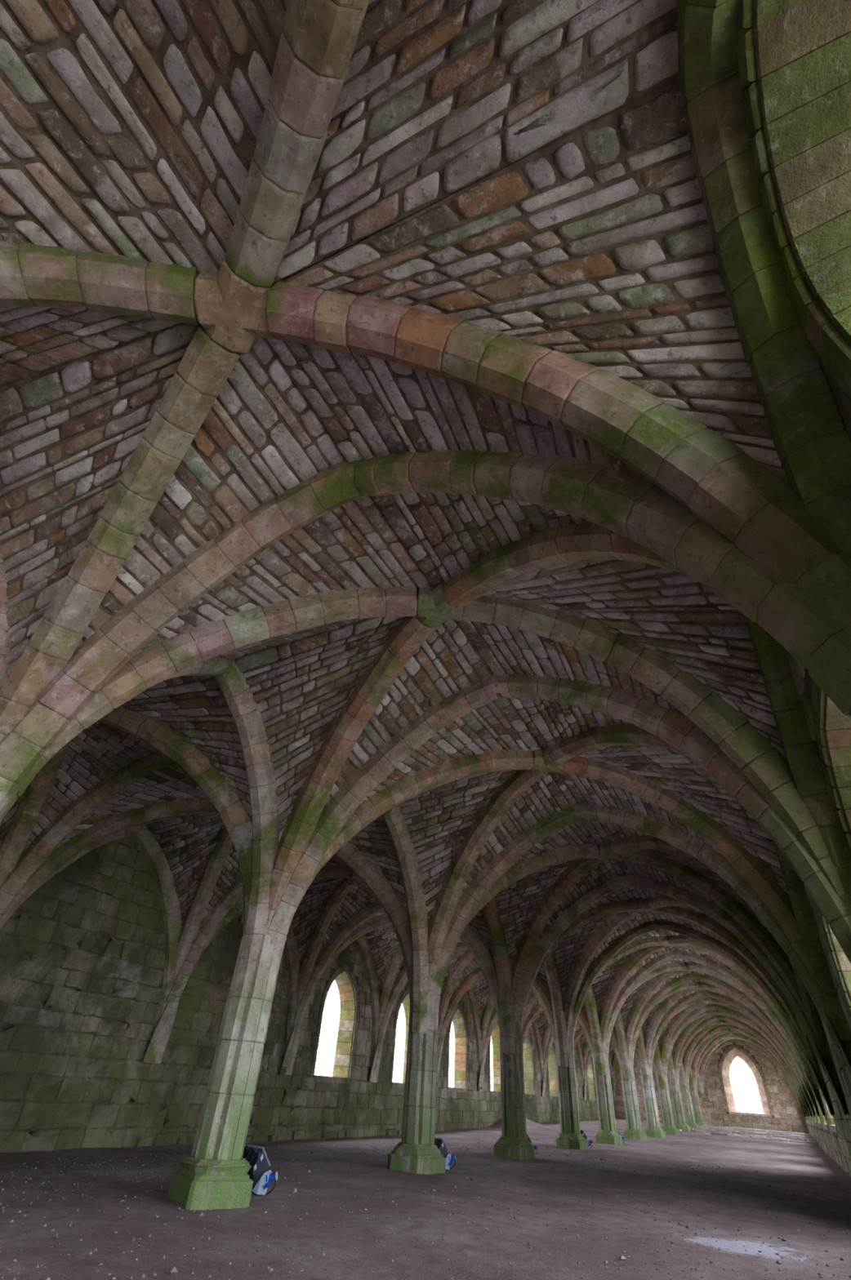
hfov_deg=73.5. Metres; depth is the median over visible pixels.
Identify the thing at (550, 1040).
rib
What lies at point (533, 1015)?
rib
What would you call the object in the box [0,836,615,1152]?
wall
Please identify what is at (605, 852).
boss stone
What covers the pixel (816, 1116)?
window
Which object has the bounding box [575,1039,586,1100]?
rib
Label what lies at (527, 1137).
floodlight
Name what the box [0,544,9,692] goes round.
rib
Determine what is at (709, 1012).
rib
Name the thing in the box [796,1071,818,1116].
rib
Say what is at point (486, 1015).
rib
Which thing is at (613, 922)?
rib
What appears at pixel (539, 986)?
rib
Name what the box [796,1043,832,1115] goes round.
rib
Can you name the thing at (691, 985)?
rib
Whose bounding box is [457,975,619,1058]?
rib
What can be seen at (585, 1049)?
rib
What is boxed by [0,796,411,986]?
rib
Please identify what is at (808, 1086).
rib
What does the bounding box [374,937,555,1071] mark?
rib
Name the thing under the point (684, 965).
boss stone
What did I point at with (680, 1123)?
stone pillar
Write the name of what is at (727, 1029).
boss stone
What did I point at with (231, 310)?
boss stone
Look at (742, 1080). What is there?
sky
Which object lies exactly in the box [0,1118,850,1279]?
floor
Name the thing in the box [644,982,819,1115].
rib
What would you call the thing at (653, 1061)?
rib
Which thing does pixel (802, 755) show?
rib
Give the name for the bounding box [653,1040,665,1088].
rib
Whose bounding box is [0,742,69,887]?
rib
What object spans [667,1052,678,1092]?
rib
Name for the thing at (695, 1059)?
rib
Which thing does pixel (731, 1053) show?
window
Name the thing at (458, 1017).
window
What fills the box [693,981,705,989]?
boss stone
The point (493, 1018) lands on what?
rib
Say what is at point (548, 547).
rib
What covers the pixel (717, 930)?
rib
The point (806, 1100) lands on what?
rib
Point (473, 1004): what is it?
rib
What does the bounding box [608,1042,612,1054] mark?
rib
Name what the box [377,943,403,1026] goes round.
rib
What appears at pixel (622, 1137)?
floodlight
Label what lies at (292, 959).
rib
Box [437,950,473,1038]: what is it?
rib
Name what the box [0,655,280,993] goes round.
rib
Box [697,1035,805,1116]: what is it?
rib
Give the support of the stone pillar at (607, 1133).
on the floor
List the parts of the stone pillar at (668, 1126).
moulding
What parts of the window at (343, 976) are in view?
sill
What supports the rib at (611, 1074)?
attached to the wall at (82, 957)
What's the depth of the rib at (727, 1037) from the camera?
37.23 m
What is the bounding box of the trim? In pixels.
[284,86,663,279]
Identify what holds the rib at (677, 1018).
attached to the wall at (837, 1146)
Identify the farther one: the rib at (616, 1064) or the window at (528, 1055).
the rib at (616, 1064)
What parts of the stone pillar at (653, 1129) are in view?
moulding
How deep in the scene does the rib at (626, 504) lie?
4.06 m
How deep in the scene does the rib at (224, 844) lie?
11.82 m
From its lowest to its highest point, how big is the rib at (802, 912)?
3.940 m
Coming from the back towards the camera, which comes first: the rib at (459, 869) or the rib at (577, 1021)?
the rib at (577, 1021)
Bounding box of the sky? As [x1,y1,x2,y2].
[314,1000,763,1113]
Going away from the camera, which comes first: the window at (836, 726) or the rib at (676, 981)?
the window at (836, 726)
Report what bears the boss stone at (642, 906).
attached to the ceiling at (438, 819)
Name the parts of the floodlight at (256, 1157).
frame, plate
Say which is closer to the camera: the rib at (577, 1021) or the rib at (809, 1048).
the rib at (809, 1048)
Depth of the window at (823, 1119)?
17.39 m
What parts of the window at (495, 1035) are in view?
sill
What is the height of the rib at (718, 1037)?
4.059 m
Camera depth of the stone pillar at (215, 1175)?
5.48 m
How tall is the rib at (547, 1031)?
4.056 m
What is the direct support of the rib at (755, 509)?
attached to the ceiling at (131, 129)
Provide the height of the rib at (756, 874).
4.058 m
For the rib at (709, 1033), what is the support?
attached to the wall at (837, 1146)
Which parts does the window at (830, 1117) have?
sill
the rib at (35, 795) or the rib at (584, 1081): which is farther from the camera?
the rib at (584, 1081)
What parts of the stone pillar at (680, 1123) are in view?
moulding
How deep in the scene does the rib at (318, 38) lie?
3.81 m
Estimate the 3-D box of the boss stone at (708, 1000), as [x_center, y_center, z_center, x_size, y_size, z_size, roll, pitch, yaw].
[12.879,16.350,25.920,0.542,0.310,0.472,20,-41,-19]
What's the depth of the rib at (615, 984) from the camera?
18.12 m
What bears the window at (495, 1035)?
in the wall at (82, 957)
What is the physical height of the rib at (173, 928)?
3.940 m
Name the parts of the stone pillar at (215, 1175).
moulding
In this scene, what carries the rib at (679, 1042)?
attached to the wall at (837, 1146)
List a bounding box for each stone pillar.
[166,933,284,1210]
[386,991,445,1174]
[493,1021,534,1159]
[554,1040,588,1150]
[591,1052,622,1145]
[619,1062,647,1141]
[640,1068,666,1137]
[655,1073,679,1134]
[668,1078,690,1131]
[679,1081,698,1128]
[688,1084,706,1126]
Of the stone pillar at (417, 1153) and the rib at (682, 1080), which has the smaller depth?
the stone pillar at (417, 1153)
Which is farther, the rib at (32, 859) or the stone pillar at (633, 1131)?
the stone pillar at (633, 1131)
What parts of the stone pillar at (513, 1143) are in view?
moulding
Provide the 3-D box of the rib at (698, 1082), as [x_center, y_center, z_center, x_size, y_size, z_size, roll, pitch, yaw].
[17.577,27.996,37.560,0.309,3.360,4.255,-14,-42,22]
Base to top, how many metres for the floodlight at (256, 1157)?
0.353 m
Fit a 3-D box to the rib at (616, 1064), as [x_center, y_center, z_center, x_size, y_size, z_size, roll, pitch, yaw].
[15.795,30.101,39.982,6.149,4.051,0.309,-14,-42,22]
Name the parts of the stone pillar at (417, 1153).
moulding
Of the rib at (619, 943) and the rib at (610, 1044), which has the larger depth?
the rib at (610, 1044)
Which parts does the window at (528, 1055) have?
sill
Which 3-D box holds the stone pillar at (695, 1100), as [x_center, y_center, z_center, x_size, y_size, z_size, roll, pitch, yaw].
[16.527,28.492,34.763,0.717,2.138,0.717,2,-38,3]
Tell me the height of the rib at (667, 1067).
4.057 m
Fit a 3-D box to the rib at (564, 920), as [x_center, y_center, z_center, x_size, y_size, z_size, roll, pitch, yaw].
[4.578,6.883,11.699,6.149,4.058,0.310,-14,-42,22]
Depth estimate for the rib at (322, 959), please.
14.93 m
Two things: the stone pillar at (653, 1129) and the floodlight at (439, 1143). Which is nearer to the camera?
the floodlight at (439, 1143)
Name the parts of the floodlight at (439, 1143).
frame, plate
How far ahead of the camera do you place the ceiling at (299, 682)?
5.76 m
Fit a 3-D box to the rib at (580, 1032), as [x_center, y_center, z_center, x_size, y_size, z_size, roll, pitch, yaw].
[10.264,22.819,31.314,6.151,4.068,0.309,-14,-42,22]
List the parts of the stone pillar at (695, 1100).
moulding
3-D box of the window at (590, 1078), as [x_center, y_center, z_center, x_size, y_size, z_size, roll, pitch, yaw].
[10.276,27.735,36.364,0.492,2.772,2.015,-14,-42,22]
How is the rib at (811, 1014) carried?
attached to the wall at (837, 1146)
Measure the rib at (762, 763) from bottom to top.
4.056 m
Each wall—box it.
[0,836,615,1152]
[613,1041,808,1133]
[745,0,850,1176]
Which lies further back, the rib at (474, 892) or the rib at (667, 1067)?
the rib at (667, 1067)
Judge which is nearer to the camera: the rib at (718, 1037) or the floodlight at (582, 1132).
the floodlight at (582, 1132)
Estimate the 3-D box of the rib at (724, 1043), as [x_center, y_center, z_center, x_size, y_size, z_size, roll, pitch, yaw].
[21.174,28.711,37.717,6.151,4.052,0.309,-14,-42,22]
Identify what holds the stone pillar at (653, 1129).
on the floor
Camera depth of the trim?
3.74 m
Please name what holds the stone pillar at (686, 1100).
on the floor
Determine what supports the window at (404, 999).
in the wall at (82, 957)
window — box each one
[309,964,359,1084]
[389,986,409,1088]
[445,1003,468,1093]
[488,1018,500,1095]
[522,1031,535,1097]
[546,1041,558,1100]
[573,1050,579,1101]
[586,1057,595,1102]
[718,1044,773,1117]
[736,0,850,396]
[810,680,850,857]
[810,1110,817,1126]
[812,1104,822,1128]
[815,1099,828,1130]
[817,908,850,1013]
[817,1084,837,1133]
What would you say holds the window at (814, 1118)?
in the wall at (837, 1146)
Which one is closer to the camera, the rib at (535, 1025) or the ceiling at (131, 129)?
the ceiling at (131, 129)
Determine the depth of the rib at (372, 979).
17.54 m
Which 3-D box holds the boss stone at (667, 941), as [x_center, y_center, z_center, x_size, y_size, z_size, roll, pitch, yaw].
[7.347,9.075,17.246,0.542,0.310,0.472,20,-41,-19]
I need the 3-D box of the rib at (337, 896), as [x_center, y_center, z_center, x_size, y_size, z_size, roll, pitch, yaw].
[-1.667,7.086,12.545,0.314,4.059,7.536,21,-41,-20]
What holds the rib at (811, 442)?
attached to the wall at (837, 1146)
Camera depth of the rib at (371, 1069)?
16.81 m
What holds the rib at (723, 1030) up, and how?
attached to the wall at (837, 1146)
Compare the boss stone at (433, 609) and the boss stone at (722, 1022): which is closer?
the boss stone at (433, 609)
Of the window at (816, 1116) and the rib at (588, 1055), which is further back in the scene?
the rib at (588, 1055)
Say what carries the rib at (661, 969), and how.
attached to the wall at (837, 1146)
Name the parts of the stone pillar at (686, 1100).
moulding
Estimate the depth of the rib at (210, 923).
11.84 m
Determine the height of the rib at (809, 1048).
3.940 m
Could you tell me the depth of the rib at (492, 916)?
12.48 m
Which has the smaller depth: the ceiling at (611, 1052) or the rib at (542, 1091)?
the rib at (542, 1091)
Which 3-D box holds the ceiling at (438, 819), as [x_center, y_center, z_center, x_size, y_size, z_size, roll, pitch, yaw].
[6.537,13.126,20.466,11.542,2.652,37.800,-14,-42,22]
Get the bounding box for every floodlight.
[242,1144,277,1195]
[434,1137,455,1170]
[526,1133,537,1155]
[580,1129,591,1148]
[616,1128,624,1143]
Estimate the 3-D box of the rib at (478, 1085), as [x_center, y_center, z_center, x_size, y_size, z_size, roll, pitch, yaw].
[3.183,17.445,25.082,0.310,3.940,4.655,-14,-42,22]
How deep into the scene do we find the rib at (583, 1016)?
18.47 m
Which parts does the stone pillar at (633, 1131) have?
moulding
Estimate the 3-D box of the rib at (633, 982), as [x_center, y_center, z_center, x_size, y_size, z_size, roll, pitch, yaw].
[8.266,11.733,17.482,6.154,4.059,0.310,-14,-42,22]
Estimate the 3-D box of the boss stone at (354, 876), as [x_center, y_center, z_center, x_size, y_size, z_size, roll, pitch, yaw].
[-1.505,5.559,13.638,0.542,0.310,0.472,20,-41,-19]
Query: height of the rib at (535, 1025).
3.940 m
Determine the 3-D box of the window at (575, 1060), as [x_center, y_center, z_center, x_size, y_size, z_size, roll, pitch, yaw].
[8.432,25.310,33.472,0.492,2.772,2.015,-14,-42,22]
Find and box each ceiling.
[0,0,787,690]
[0,492,784,851]
[48,697,786,1053]
[608,1047,614,1062]
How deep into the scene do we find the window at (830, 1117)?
14.52 m
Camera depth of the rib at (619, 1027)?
20.97 m
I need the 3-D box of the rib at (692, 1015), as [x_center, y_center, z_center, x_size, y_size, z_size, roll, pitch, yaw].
[13.798,19.007,26.156,6.149,4.065,0.310,-14,-42,22]
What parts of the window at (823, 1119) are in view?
sill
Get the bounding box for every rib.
[0,0,368,741]
[0,240,850,635]
[0,448,850,810]
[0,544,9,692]
[0,586,850,914]
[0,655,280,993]
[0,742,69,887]
[0,751,245,934]
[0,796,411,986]
[0,825,182,1063]
[97,705,253,931]
[141,922,301,1075]
[153,865,500,1033]
[157,854,411,1044]
[168,826,233,987]
[265,520,690,933]
[266,673,850,975]
[279,933,382,1082]
[280,805,428,1033]
[282,915,555,1075]
[288,900,500,1058]
[294,877,359,1010]
[296,749,839,1015]
[368,1038,440,1087]
[370,942,592,1066]
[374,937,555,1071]
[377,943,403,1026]
[426,722,689,992]
[430,803,850,1073]
[435,967,591,1076]
[436,987,484,1091]
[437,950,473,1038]
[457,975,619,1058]
[462,843,847,1113]
[476,989,640,1079]
[476,1059,482,1091]
[478,994,494,1064]
[480,1007,620,1080]
[482,896,515,1053]
[511,834,850,1046]
[515,874,834,1091]
[522,993,537,1028]
[522,1004,639,1071]
[531,1018,545,1097]
[537,1010,656,1073]
[539,898,832,1111]
[539,1066,669,1089]
[540,1074,544,1097]
[541,1022,551,1062]
[542,950,568,1066]
[542,1031,655,1088]
[562,895,848,1115]
[568,919,824,1098]
[573,1026,669,1081]
[574,1020,579,1031]
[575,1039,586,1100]
[582,1039,589,1097]
[582,1080,585,1100]
[583,1048,679,1091]
[584,984,604,1075]
[591,935,824,1113]
[598,933,833,1115]
[604,950,817,1102]
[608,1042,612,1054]
[608,1054,614,1102]
[611,1052,617,1099]
[612,1059,698,1100]
[613,1010,631,1080]
[624,961,825,1115]
[626,962,818,1114]
[630,972,813,1102]
[635,1028,650,1085]
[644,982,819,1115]
[648,989,814,1115]
[653,982,813,1111]
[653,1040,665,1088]
[658,997,815,1116]
[664,1004,807,1106]
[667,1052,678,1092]
[671,1010,812,1116]
[674,997,811,1115]
[675,0,850,558]
[676,1014,804,1106]
[679,1060,688,1094]
[681,1020,809,1116]
[685,1009,808,1115]
[686,1024,803,1108]
[688,1067,696,1096]
[690,1029,806,1112]
[694,1031,801,1108]
[696,1071,703,1097]
[697,1019,807,1116]
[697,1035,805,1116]
[702,1039,800,1110]
[706,1028,804,1114]
[714,1035,804,1115]
[745,616,850,900]
[773,842,850,1075]
[788,958,850,1115]
[794,1012,846,1115]
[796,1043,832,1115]
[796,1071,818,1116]
[797,1062,824,1115]
[798,1085,811,1116]
[800,1084,814,1116]
[800,1096,808,1116]
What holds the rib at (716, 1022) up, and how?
attached to the wall at (837, 1146)
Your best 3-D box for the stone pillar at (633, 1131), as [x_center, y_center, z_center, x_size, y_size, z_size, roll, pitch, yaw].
[7.303,16.423,20.263,0.717,2.282,0.717,26,-43,-25]
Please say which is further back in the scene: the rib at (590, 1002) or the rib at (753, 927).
the rib at (590, 1002)
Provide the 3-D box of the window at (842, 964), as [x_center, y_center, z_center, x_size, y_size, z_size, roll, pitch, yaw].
[4.512,3.353,5.550,0.582,2.565,2.332,-14,-42,22]
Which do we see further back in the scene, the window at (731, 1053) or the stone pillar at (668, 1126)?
the window at (731, 1053)
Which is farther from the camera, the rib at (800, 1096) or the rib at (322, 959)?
the rib at (800, 1096)
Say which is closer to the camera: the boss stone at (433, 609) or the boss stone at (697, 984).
the boss stone at (433, 609)
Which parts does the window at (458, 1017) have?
sill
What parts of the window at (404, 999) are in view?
sill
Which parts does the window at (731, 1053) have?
sill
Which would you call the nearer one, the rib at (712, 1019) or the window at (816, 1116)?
the window at (816, 1116)
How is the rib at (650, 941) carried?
attached to the wall at (837, 1146)
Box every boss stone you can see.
[193,258,274,352]
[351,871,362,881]
[415,583,463,627]
[530,746,564,775]
[595,842,621,861]
[635,897,655,912]
[661,935,677,946]
[680,961,693,971]
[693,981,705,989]
[704,996,714,1004]
[713,1009,722,1015]
[720,1019,728,1024]
[725,1028,733,1032]
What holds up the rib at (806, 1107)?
attached to the wall at (837, 1146)
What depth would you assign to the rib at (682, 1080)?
32.37 m
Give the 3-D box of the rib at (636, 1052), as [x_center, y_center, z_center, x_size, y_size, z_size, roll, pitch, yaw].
[5.657,16.721,24.031,7.535,4.056,0.315,9,-38,-6]
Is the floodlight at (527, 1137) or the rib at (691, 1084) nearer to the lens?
the floodlight at (527, 1137)
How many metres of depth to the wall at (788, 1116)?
37.26 m
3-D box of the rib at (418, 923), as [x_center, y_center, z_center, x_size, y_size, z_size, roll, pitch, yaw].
[-0.862,3.745,8.649,0.309,3.360,4.255,-14,-42,22]
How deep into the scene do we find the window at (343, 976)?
16.39 m
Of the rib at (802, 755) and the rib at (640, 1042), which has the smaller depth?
the rib at (802, 755)
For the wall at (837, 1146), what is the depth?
7.31 m
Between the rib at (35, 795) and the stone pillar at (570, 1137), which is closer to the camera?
the rib at (35, 795)
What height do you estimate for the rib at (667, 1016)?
4.060 m
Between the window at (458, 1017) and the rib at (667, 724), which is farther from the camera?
the window at (458, 1017)
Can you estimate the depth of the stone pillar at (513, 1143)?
11.29 m
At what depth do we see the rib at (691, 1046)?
32.65 m
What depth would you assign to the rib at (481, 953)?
12.82 m
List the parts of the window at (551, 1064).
sill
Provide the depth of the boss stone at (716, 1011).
28.64 m
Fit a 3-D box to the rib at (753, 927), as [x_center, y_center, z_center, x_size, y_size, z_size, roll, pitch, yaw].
[3.652,5.712,10.304,7.537,4.056,0.316,9,-38,-6]
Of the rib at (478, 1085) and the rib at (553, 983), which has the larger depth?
the rib at (478, 1085)
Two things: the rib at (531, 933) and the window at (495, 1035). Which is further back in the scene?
the window at (495, 1035)
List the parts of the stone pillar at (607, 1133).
moulding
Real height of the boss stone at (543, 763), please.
0.310 m
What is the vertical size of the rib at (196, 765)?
4.056 m
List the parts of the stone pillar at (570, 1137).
moulding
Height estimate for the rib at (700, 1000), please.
4.058 m
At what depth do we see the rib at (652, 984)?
21.03 m
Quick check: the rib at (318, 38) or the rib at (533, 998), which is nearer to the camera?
the rib at (318, 38)
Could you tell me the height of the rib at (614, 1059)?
4.058 m
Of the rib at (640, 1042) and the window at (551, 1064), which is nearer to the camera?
the rib at (640, 1042)
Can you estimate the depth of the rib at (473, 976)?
20.68 m
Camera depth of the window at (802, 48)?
2.44 m
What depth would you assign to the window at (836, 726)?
4.31 m
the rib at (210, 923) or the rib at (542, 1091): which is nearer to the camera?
the rib at (210, 923)

